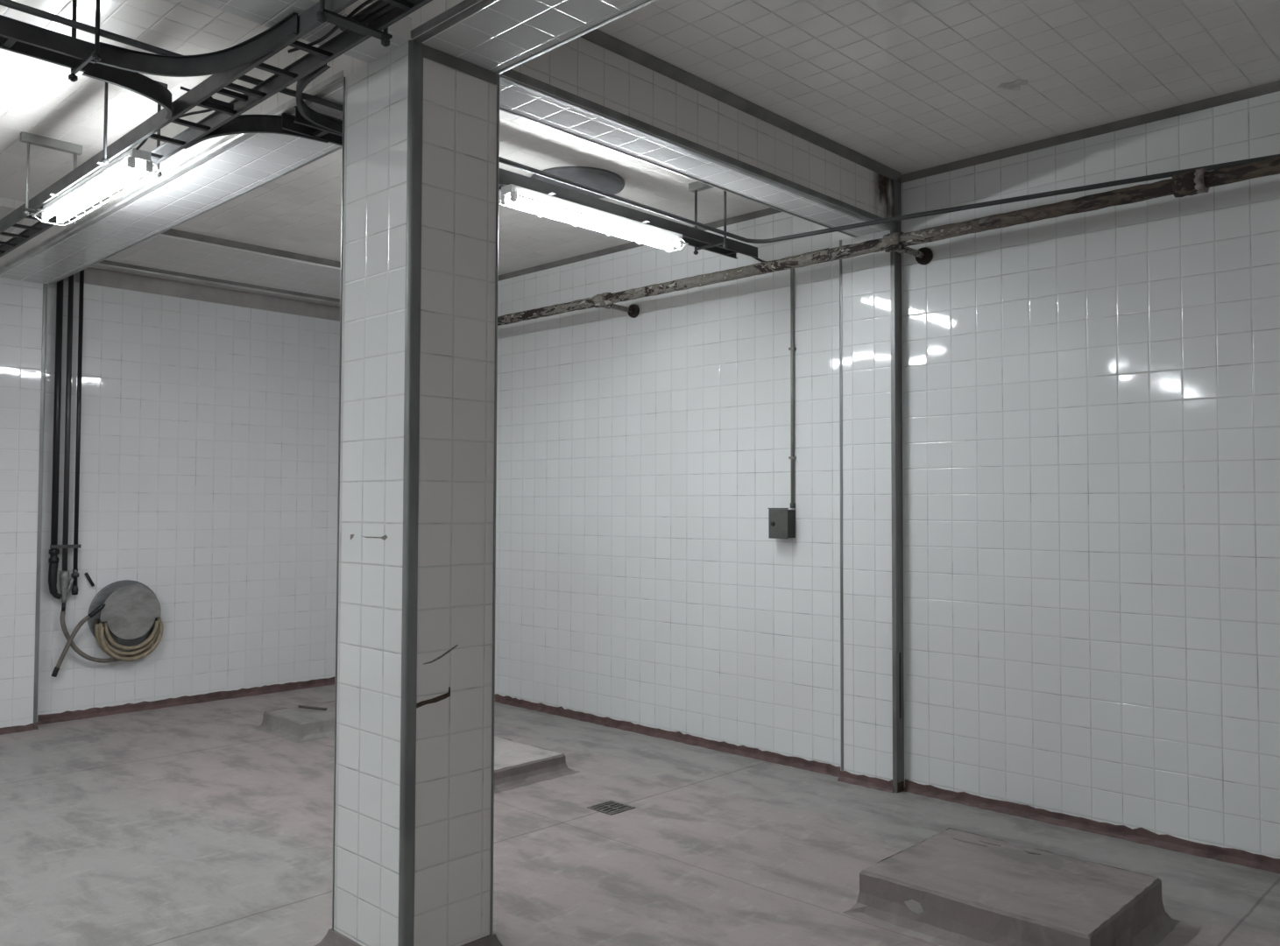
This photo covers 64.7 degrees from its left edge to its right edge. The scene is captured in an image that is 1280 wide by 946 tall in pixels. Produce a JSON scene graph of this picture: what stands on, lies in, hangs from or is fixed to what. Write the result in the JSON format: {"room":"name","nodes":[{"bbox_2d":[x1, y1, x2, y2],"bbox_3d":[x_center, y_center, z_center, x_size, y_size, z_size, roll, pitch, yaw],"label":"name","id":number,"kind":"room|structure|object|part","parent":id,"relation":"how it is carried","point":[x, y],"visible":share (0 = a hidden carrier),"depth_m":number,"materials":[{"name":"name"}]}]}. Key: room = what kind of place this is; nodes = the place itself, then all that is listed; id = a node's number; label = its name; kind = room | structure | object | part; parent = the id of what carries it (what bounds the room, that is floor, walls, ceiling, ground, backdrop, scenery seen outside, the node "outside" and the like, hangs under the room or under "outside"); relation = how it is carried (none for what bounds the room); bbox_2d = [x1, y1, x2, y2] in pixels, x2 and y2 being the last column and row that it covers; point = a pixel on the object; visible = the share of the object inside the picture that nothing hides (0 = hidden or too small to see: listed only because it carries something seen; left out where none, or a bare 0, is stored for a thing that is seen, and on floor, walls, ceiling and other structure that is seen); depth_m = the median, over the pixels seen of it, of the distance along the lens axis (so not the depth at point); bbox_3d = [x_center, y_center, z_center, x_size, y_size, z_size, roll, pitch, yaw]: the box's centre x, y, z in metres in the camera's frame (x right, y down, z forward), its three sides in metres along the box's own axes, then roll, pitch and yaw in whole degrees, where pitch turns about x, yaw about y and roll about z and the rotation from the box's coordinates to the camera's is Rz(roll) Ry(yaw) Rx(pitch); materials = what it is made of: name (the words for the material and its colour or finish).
{"room":"industrial washdown room","nodes":[
{"label":"industrial washdown room","id":0,"kind":"room"},
{"bbox_2d":[37,280,339,714],"bbox_3d":[-6.160,0.020,6.027,0.200,3.600,10.546,-2,-3,44],"label":"wall","id":1,"kind":"structure","parent":0,"point":[208,454],"depth_m":8.44,"materials":[{"name":"white tile"}]},
{"bbox_2d":[0,277,47,728],"bbox_3d":[-4.606,0.232,7.369,0.171,3.276,0.405,-2,-3,44],"label":"wall","id":2,"kind":"structure","parent":1,"relation":"attached to","point":[21,302],"depth_m":7.34,"materials":[{"name":"white tile"}]},
{"bbox_2d":[0,722,38,735],"bbox_3d":[-4.539,1.843,7.246,0.032,0.048,0.405,-2,-3,44],"label":"baseboard","id":3,"kind":"structure","parent":2,"relation":"attached to","point":[31,726],"depth_m":7.30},
{"bbox_2d":[33,283,48,723],"bbox_3d":[-4.423,0.226,7.456,0.034,3.256,0.034,-2,-3,44],"label":"trim","id":4,"kind":"structure","parent":2,"relation":"attached to","point":[45,286],"depth_m":7.44,"materials":[{"name":"grey paint"}]},
{"bbox_2d":[0,70,343,275],"bbox_3d":[-2.909,-1.472,5.591,4.951,0.034,0.034,-2,-3,44],"label":"trim","id":5,"kind":"structure","parent":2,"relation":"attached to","point":[339,75],"depth_m":5.04,"materials":[{"name":"metal"}]},
{"bbox_2d":[49,146,342,284],"bbox_3d":[-2.559,-1.460,5.766,5.061,0.024,0.024,-2,-3,44],"label":"trim","id":6,"kind":"structure","parent":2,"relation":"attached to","point":[339,147],"depth_m":5.55,"materials":[{"name":"grey paint"}]},
{"bbox_2d":[48,279,63,563],"bbox_3d":[-4.401,-0.458,7.638,0.070,2.265,0.070,-2,-3,44],"label":"vertical pipe","id":7,"kind":"object","parent":1,"relation":"attached to","point":[53,553],"visible":0.93,"depth_m":7.62,"materials":[{"name":"black metal"}]},
{"bbox_2d":[48,562,74,611],"bbox_3d":[-4.369,0.859,7.634,0.068,0.373,0.179,-2,-3,44],"label":"mixer valve","id":8,"kind":"object","parent":1,"relation":"attached to","point":[65,584],"visible":1,"depth_m":7.62,"materials":[{"name":"metal"}]},
{"bbox_2d":[61,602,65,611],"bbox_3d":[-4.356,1.010,7.643,0.028,0.071,0.030,-2,-3,44],"label":"outlet","id":9,"kind":"object","parent":8,"relation":"attached to","point":[63,604],"depth_m":7.63,"materials":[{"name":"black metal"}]},
{"bbox_2d":[49,544,81,548],"bbox_3d":[-4.366,0.556,7.665,0.095,0.026,0.210,-2,-3,44],"label":"clamp","id":10,"kind":"object","parent":1,"relation":"attached to","point":[51,546],"visible":1,"depth_m":7.63,"materials":[{"name":"grey metal"}]},
{"bbox_2d":[62,275,73,571],"bbox_3d":[-4.349,-0.424,7.691,0.037,2.330,0.036,-2,-3,44],"label":"vertical pipe","id":11,"kind":"object","parent":1,"relation":"attached to","point":[70,300],"visible":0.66,"depth_m":7.68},
{"bbox_2d":[70,269,84,594],"bbox_3d":[-4.298,-0.329,7.741,0.054,2.515,0.054,-2,-3,44],"label":"vertical pipe","id":12,"kind":"object","parent":1,"relation":"attached to","point":[74,575],"visible":0.94,"depth_m":7.73,"materials":[{"name":"black metal"}]},
{"bbox_2d":[84,572,94,586],"bbox_3d":[-4.252,0.823,7.815,0.024,0.114,0.077,-2,-3,44],"label":"wall hook","id":13,"kind":"object","parent":1,"relation":"attached to","point":[87,575],"visible":1,"depth_m":7.81,"materials":[{"name":"black metal"}]},
{"bbox_2d":[87,579,161,648],"bbox_3d":[-4.025,1.117,7.954,0.163,0.539,0.539,-2,-3,44],"label":"hose reel","id":14,"kind":"object","parent":1,"relation":"attached to","point":[130,611],"visible":0.9,"depth_m":7.90,"materials":[{"name":"metal"}]},
{"bbox_2d":[51,603,105,677],"bbox_3d":[-4.245,1.264,7.648,0.350,0.535,0.049,1,-2,-26],"label":"hose","id":15,"kind":"object","parent":14,"relation":"attached to","point":[98,609],"visible":1,"depth_m":7.61,"materials":[{"name":"grey rubber"}]},
{"bbox_2d":[59,611,163,663],"bbox_3d":[-4.100,1.261,7.867,0.129,0.420,0.740,-2,-3,44],"label":"hose","id":16,"kind":"object","parent":14,"relation":"hanging from","point":[137,652],"visible":0.99,"depth_m":7.84,"materials":[{"name":"beige rubber"}]},
{"bbox_2d":[37,676,335,725],"bbox_3d":[-3.472,1.876,8.600,0.034,0.079,3.016,-2,-3,44],"label":"baseboard","id":17,"kind":"structure","parent":1,"relation":"attached to","point":[92,712],"depth_m":8.29,"materials":[{"name":"brown tile"}]},
{"bbox_2d":[63,267,339,321],"bbox_3d":[-3.465,-1.505,8.729,0.003,0.133,2.994,-2,-3,44],"label":"trim","id":18,"kind":"structure","parent":1,"relation":"attached to","point":[92,276],"depth_m":8.52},
{"bbox_2d":[93,262,339,304],"bbox_3d":[-3.260,-1.554,8.535,0.062,0.024,2.994,-2,-3,44],"label":"trim","id":19,"kind":"structure","parent":1,"relation":"attached to","point":[97,264],"depth_m":8.28,"materials":[{"name":"metal"}]},
{"bbox_2d":[0,685,1279,945],"bbox_3d":[-1.874,1.803,1.978,11.916,0.200,10.746,-2,-3,44],"label":"floor","id":20,"kind":"structure","parent":0,"point":[194,824],"depth_m":4.89,"materials":[{"name":"concrete"}]},
{"bbox_2d":[254,700,334,742],"bbox_3d":[-2.274,1.822,7.562,0.678,0.127,0.968,-2,-3,44],"label":"concrete plinth","id":21,"kind":"object","parent":20,"relation":"on","point":[296,724],"visible":0.48,"depth_m":7.23,"materials":[{"name":"grey concrete"}]},
{"bbox_2d":[297,705,326,710],"bbox_3d":[-2.441,1.750,7.542,0.256,0.018,0.018,-1,-2,23],"label":"stick","id":22,"kind":"object","parent":21,"relation":"on","point":[299,706],"visible":1,"depth_m":7.53,"materials":[{"name":"grey metal"}]},
{"bbox_2d":[314,39,502,945],"bbox_3d":[-0.838,0.127,3.793,0.571,3.276,0.500,-2,-3,44],"label":"tiled column","id":23,"kind":"structure","parent":20,"relation":"on","point":[414,686],"depth_m":3.63,"materials":[{"name":"tile"}]},
{"bbox_2d":[494,735,579,793],"bbox_3d":[-1.018,1.789,6.214,0.891,0.114,0.975,-2,-3,44],"label":"concrete plinth","id":24,"kind":"object","parent":20,"relation":"on","point":[516,764],"visible":0.31,"depth_m":6.13,"materials":[{"name":"grey concrete"}]},
{"bbox_2d":[586,799,635,815],"bbox_3d":[-0.157,1.822,5.508,0.188,0.006,0.183,-2,-3,44],"label":"floor drain","id":25,"kind":"object","parent":20,"relation":"on","point":[611,808],"visible":1,"depth_m":5.50,"materials":[{"name":"metal"}]},
{"bbox_2d":[842,827,1180,945],"bbox_3d":[1.483,1.696,4.064,1.024,0.174,0.885,-2,-3,44],"label":"concrete plinth","id":26,"kind":"object","parent":20,"relation":"on","point":[951,887],"visible":1,"depth_m":3.92,"materials":[{"name":"grey concrete"}]},
{"bbox_2d":[0,0,1279,275],"bbox_3d":[-1.861,-1.981,2.103,11.916,0.228,10.746,-2,-3,44],"label":"ceiling","id":27,"kind":"structure","parent":0,"point":[906,86],"depth_m":4.66,"materials":[{"name":"tile"}]},
{"bbox_2d":[20,131,82,224],"bbox_3d":[-3.158,-1.573,5.421,0.040,0.435,0.290,-2,-3,44],"label":"hanger","id":28,"kind":"object","parent":27,"relation":"hanging from","point":[30,138],"visible":0.79,"depth_m":5.38,"materials":[{"name":"metal"}]},
{"bbox_3d":[-3.234,-1.565,5.341,0.014,0.415,0.014,-1,-2,21],"label":"rod","id":29,"kind":"part","parent":28,"relation":"part of","materials":[{"name":"grey metal"}]},
{"bbox_3d":[-3.077,-1.560,5.505,0.014,0.415,0.014,-1,-2,21],"label":"rod","id":30,"kind":"part","parent":28,"relation":"part of","materials":[{"name":"grey metal"}]},
{"bbox_2d":[68,0,101,82],"bbox_3d":[-1.951,-1.630,3.561,0.320,0.435,0.040,-2,-3,44],"label":"hanger","id":31,"kind":"object","parent":27,"relation":"hanging from","point":[95,54],"visible":0.9,"depth_m":3.50,"materials":[{"name":"grey metal"}]},
{"bbox_2d":[0,14,95,71],"bbox_3d":[-4.091,-1.558,1.390,0.120,0.064,6.150,-2,-3,44],"label":"cable tray","id":32,"kind":"object","parent":31,"relation":"hanging from","point":[16,36],"visible":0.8,"depth_m":3.48,"materials":[{"name":"metal"}]},
{"bbox_3d":[-4.128,-1.558,1.426,0.016,0.064,6.150,-2,-3,44],"label":"rail","id":33,"kind":"part","parent":32,"relation":"part of","materials":[{"name":"metal"}]},
{"bbox_3d":[-2.039,-1.627,3.645,0.014,0.435,0.014,-1,-2,21],"label":"rod","id":34,"kind":"part","parent":31,"relation":"part of","materials":[{"name":"black metal"}]},
{"bbox_3d":[-1.861,-1.632,3.474,0.014,0.435,0.014,-1,-2,21],"label":"rod","id":35,"kind":"part","parent":31,"relation":"part of","materials":[{"name":"black metal"}]},
{"bbox_2d":[100,79,167,176],"bbox_3d":[-2.315,-1.596,4.610,0.040,0.435,0.290,-2,-3,44],"label":"hanger","id":36,"kind":"object","parent":27,"relation":"hanging from","point":[104,160],"visible":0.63,"depth_m":4.53,"materials":[{"name":"grey metal"}]},
{"bbox_3d":[-2.392,-1.599,4.529,0.014,0.435,0.014,-1,-2,21],"label":"rod","id":37,"kind":"part","parent":36,"relation":"part of","materials":[{"name":"metal"}]},
{"bbox_3d":[-2.234,-1.593,4.694,0.014,0.435,0.014,1,-2,-24],"label":"rod","id":38,"kind":"part","parent":36,"relation":"part of","materials":[{"name":"metal"}]},
{"bbox_2d":[0,197,340,306],"bbox_3d":[-5.599,-1.729,5.690,1.146,0.122,10.346,-2,-3,44],"label":"ceiling beam","id":39,"kind":"structure","parent":27,"relation":"attached to","point":[161,251],"depth_m":7.91,"materials":[{"name":"tile"}]},
{"bbox_2d":[194,0,411,63],"bbox_3d":[-3.312,-1.770,1.141,0.275,0.324,6.960,-2,-3,44],"label":"ceiling beam","id":40,"kind":"structure","parent":27,"relation":"attached to","point":[267,13],"depth_m":3.40,"materials":[{"name":"tile"}]},
{"bbox_2d":[0,0,657,286],"bbox_3d":[-0.488,-1.681,3.522,11.516,0.324,0.390,-2,-3,44],"label":"ceiling beam","id":41,"kind":"structure","parent":27,"relation":"attached to","point":[503,33],"depth_m":4.69,"materials":[{"name":"tile"}]},
{"bbox_2d":[410,0,497,42],"bbox_3d":[1.372,-1.593,1.477,6.004,0.034,0.034,-2,-3,44],"label":"trim","id":42,"kind":"structure","parent":41,"relation":"attached to","point":[464,4],"depth_m":3.40,"materials":[{"name":"grey paint"}]},
{"bbox_2d":[495,0,656,74],"bbox_3d":[1.628,-1.579,1.743,6.004,0.024,0.024,-2,-3,44],"label":"trim","id":43,"kind":"structure","parent":41,"relation":"attached to","point":[648,2],"depth_m":3.50,"materials":[{"name":"metal"}]},
{"bbox_2d":[316,0,392,47],"bbox_3d":[-0.923,-1.636,3.273,0.050,0.435,0.290,-2,-3,44],"label":"hanger","id":44,"kind":"object","parent":27,"relation":"hanging from","point":[322,15],"visible":1,"depth_m":3.26,"materials":[{"name":"grey metal"}]},
{"bbox_2d":[0,0,432,257],"bbox_3d":[-0.760,-1.490,3.114,11.250,0.064,0.175,-2,-3,44],"label":"cable tray","id":45,"kind":"object","parent":44,"relation":"hanging from","point":[344,41],"visible":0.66,"depth_m":3.97,"materials":[{"name":"grey metal"}]},
{"bbox_2d":[32,148,162,226],"bbox_3d":[-2.630,-1.358,4.859,1.250,0.096,0.182,-2,-3,44],"label":"fluorescent light","id":46,"kind":"object","parent":45,"relation":"hanging from","point":[132,159],"visible":1,"depth_m":4.75,"materials":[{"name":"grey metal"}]},
{"bbox_2d":[135,85,212,149],"bbox_3d":[-1.958,-1.461,4.209,0.666,0.101,0.138,-2,-3,44],"label":"cable","id":47,"kind":"object","parent":45,"relation":"in","point":[181,88],"visible":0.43,"depth_m":4.12,"materials":[{"name":"black rubber"}]},
{"bbox_2d":[82,12,342,148],"bbox_3d":[-1.560,-1.467,3.874,0.984,0.072,0.981,0,-2,7],"label":"junction","id":48,"kind":"object","parent":45,"relation":"attached to","point":[120,67],"visible":0.84,"depth_m":3.67,"materials":[{"name":"metal"}]},
{"bbox_2d":[287,0,374,53],"bbox_3d":[-0.962,-1.479,3.301,0.702,0.013,0.046,-2,-3,44],"label":"cable","id":49,"kind":"object","parent":45,"relation":"in","point":[367,2],"visible":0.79,"depth_m":3.37,"materials":[{"name":"black rubber"}]},
{"bbox_2d":[339,0,388,31],"bbox_3d":[1.141,-1.545,1.320,5.920,0.024,0.026,-2,-3,44],"label":"cable","id":50,"kind":"object","parent":45,"relation":"in","point":[378,4],"visible":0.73,"depth_m":3.25,"materials":[{"name":"black rubber"}]},
{"bbox_2d":[360,0,408,25],"bbox_3d":[1.188,-1.547,1.318,5.850,0.028,0.030,-2,-3,44],"label":"cable","id":51,"kind":"object","parent":45,"relation":"in","point":[387,8],"visible":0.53,"depth_m":3.26,"materials":[{"name":"black rubber"}]},
{"bbox_3d":[-1.001,-1.639,3.192,0.014,0.435,0.014,-1,-2,21],"label":"rod","id":52,"kind":"part","parent":44,"relation":"part of","materials":[{"name":"metal"}]},
{"bbox_3d":[-0.842,-1.633,3.357,0.014,0.435,0.014,1,-2,-24],"label":"rod","id":53,"kind":"part","parent":44,"relation":"part of","materials":[{"name":"metal"}]},
{"bbox_2d":[0,0,1279,243],"bbox_3d":[-0.226,-1.578,0.381,6.749,0.128,10.112,-2,-3,44],"label":"conduit","id":54,"kind":"object","parent":27,"relation":"attached to","point":[9,3],"visible":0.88,"depth_m":4.85,"materials":[{"name":"metal"}]},
{"bbox_2d":[499,36,899,237],"bbox_3d":[0.409,-1.629,5.008,0.275,0.324,2.996,-2,-3,44],"label":"ceiling beam","id":55,"kind":"structure","parent":27,"relation":"attached to","point":[579,67],"depth_m":4.69,"materials":[{"name":"tile"}]},
{"bbox_2d":[499,107,856,237],"bbox_3d":[0.315,-1.472,5.092,0.024,0.024,2.996,-2,-3,44],"label":"trim","id":56,"kind":"structure","parent":55,"relation":"attached to","point":[500,109],"depth_m":4.84,"materials":[{"name":"grey paint"}]},
{"bbox_2d":[499,69,894,230],"bbox_3d":[0.468,-1.486,4.889,0.039,0.039,2.916,-2,-3,44],"label":"trim","id":57,"kind":"structure","parent":55,"relation":"attached to","point":[513,74],"depth_m":4.55,"materials":[{"name":"grey paint"}]},
{"bbox_2d":[688,181,727,254],"bbox_3d":[0.419,-1.540,6.038,0.300,0.435,0.050,-2,-3,44],"label":"hanger","id":58,"kind":"object","parent":27,"relation":"hanging from","point":[696,187],"visible":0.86,"depth_m":6.07,"materials":[{"name":"metal"}]},
{"bbox_2d":[281,106,757,258],"bbox_3d":[-0.372,-1.418,5.255,0.120,0.064,3.080,-2,-3,44],"label":"cable tray","id":59,"kind":"object","parent":58,"relation":"hanging from","point":[297,123],"visible":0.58,"depth_m":5.30,"materials":[{"name":"metal"}]},
{"bbox_2d":[498,183,688,252],"bbox_3d":[-0.217,-1.334,5.349,0.182,0.096,1.250,-2,-3,44],"label":"fluorescent light","id":60,"kind":"object","parent":59,"relation":"attached to","point":[522,199],"visible":0.97,"depth_m":5.26,"materials":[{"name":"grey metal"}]},
{"bbox_2d":[751,247,828,261],"bbox_3d":[0.872,-1.348,6.125,0.575,0.085,0.263,-2,-3,44],"label":"cable","id":61,"kind":"object","parent":59,"relation":"hanging from","point":[757,258],"visible":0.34,"depth_m":6.35,"materials":[{"name":"black rubber"}]},
{"bbox_3d":[0.338,-1.527,6.116,0.014,0.415,0.014,1,-2,-24],"label":"rod","id":62,"kind":"part","parent":58,"relation":"part of","materials":[{"name":"metal"}]},
{"bbox_3d":[0.502,-1.532,5.958,0.014,0.415,0.014,1,-2,-24],"label":"rod","id":63,"kind":"part","parent":58,"relation":"part of","materials":[{"name":"metal"}]},
{"bbox_2d":[495,91,1279,858],"bbox_3d":[1.787,0.042,5.839,11.916,3.600,0.200,-2,-3,44],"label":"wall","id":64,"kind":"structure","parent":0,"point":[1091,399],"depth_m":5.61,"materials":[{"name":"white tile"}]},
{"bbox_2d":[161,228,340,268],"bbox_3d":[-2.642,-1.686,7.910,0.040,0.040,2.946,-2,-3,44],"label":"trim","id":65,"kind":"structure","parent":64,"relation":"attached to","point":[173,232],"depth_m":7.61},
{"bbox_2d":[495,693,840,777],"bbox_3d":[-0.602,1.867,7.908,5.131,0.072,0.034,-2,-3,44],"label":"baseboard","id":66,"kind":"structure","parent":64,"relation":"attached to","point":[796,762],"depth_m":7.06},
{"bbox_2d":[767,508,795,538],"bbox_3d":[0.906,0.321,6.463,0.152,0.195,0.106,-2,-3,44],"label":"switch box","id":67,"kind":"object","parent":64,"relation":"attached to","point":[781,521],"visible":1,"depth_m":6.43,"materials":[{"name":"grey metal"}]},
{"bbox_3d":[0.879,0.323,6.435,0.148,0.189,0.008,-2,-3,44],"label":"door","id":68,"kind":"part","parent":67,"relation":"part of","materials":[{"name":"grey metal"}]},
{"bbox_2d":[788,268,796,508],"bbox_3d":[0.977,-0.578,6.483,0.040,1.603,0.033,-2,-3,44],"label":"conduit","id":69,"kind":"object","parent":64,"relation":"attached to","point":[792,349],"visible":0.91,"depth_m":6.47,"materials":[{"name":"grey metal"}]},
{"bbox_2d":[839,230,892,780],"bbox_3d":[1.371,0.048,6.048,0.365,3.600,0.075,-2,-3,44],"label":"pillar","id":70,"kind":"structure","parent":64,"relation":"attached to","point":[866,278],"depth_m":6.01,"materials":[{"name":"white tile"}]},
{"bbox_2d":[498,207,782,281],"bbox_3d":[-0.138,-1.690,7.591,4.091,0.035,0.035,-2,-3,44],"label":"trim","id":71,"kind":"structure","parent":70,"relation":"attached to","point":[768,211],"depth_m":7.67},
{"bbox_2d":[580,28,901,181],"bbox_3d":[0.523,-1.774,4.903,0.040,0.040,2.876,-2,-3,44],"label":"trim","id":72,"kind":"structure","parent":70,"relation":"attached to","point":[599,38],"depth_m":4.80,"materials":[{"name":"grey metal"}]},
{"bbox_2d":[839,240,843,770],"bbox_3d":[1.226,0.197,6.143,0.026,3.246,0.026,-2,-3,44],"label":"trim","id":73,"kind":"structure","parent":70,"relation":"attached to","point":[840,241],"depth_m":6.13,"materials":[{"name":"grey paint"}]},
{"bbox_2d":[837,770,894,792],"bbox_3d":[1.327,1.808,5.954,0.370,0.076,0.030,-2,-3,44],"label":"baseboard","id":74,"kind":"structure","parent":70,"relation":"attached to","point":[870,782],"depth_m":5.95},
{"bbox_2d":[890,179,904,792],"bbox_3d":[1.504,0.054,5.914,0.029,3.580,0.083,-2,-3,44],"label":"trim","id":75,"kind":"structure","parent":70,"relation":"attached to","point":[895,258],"depth_m":5.89,"materials":[{"name":"grey metal"}]},
{"bbox_2d":[497,155,1279,325],"bbox_3d":[1.560,-1.269,5.674,11.454,0.127,0.436,-2,-3,44],"label":"rusty pipe","id":76,"kind":"object","parent":64,"relation":"attached to","point":[1191,182],"visible":0.8,"depth_m":5.42,"materials":[{"name":"metal"}]},
{"bbox_3d":[-0.169,-1.212,7.366,0.052,0.052,0.357,-2,-3,44],"label":"support arm","id":77,"kind":"part","parent":76,"relation":"part of","materials":[{"name":"paint"}]},
{"bbox_3d":[1.526,-1.260,5.738,0.052,0.052,0.356,-2,-3,44],"label":"support arm","id":78,"kind":"part","parent":76,"relation":"part of","materials":[{"name":"paint"}]},
{"bbox_2d":[898,80,1279,183],"bbox_3d":[3.700,-1.798,3.902,6.000,0.036,0.036,-2,-3,44],"label":"trim","id":79,"kind":"structure","parent":64,"relation":"attached to","point":[1272,87],"depth_m":5.18,"materials":[{"name":"grey metal"}]},
{"bbox_2d":[903,779,1279,874],"bbox_3d":[3.689,1.746,3.784,5.995,0.072,0.034,-2,-3,44],"label":"baseboard","id":80,"kind":"structure","parent":64,"relation":"attached to","point":[1142,836],"depth_m":5.09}
]}

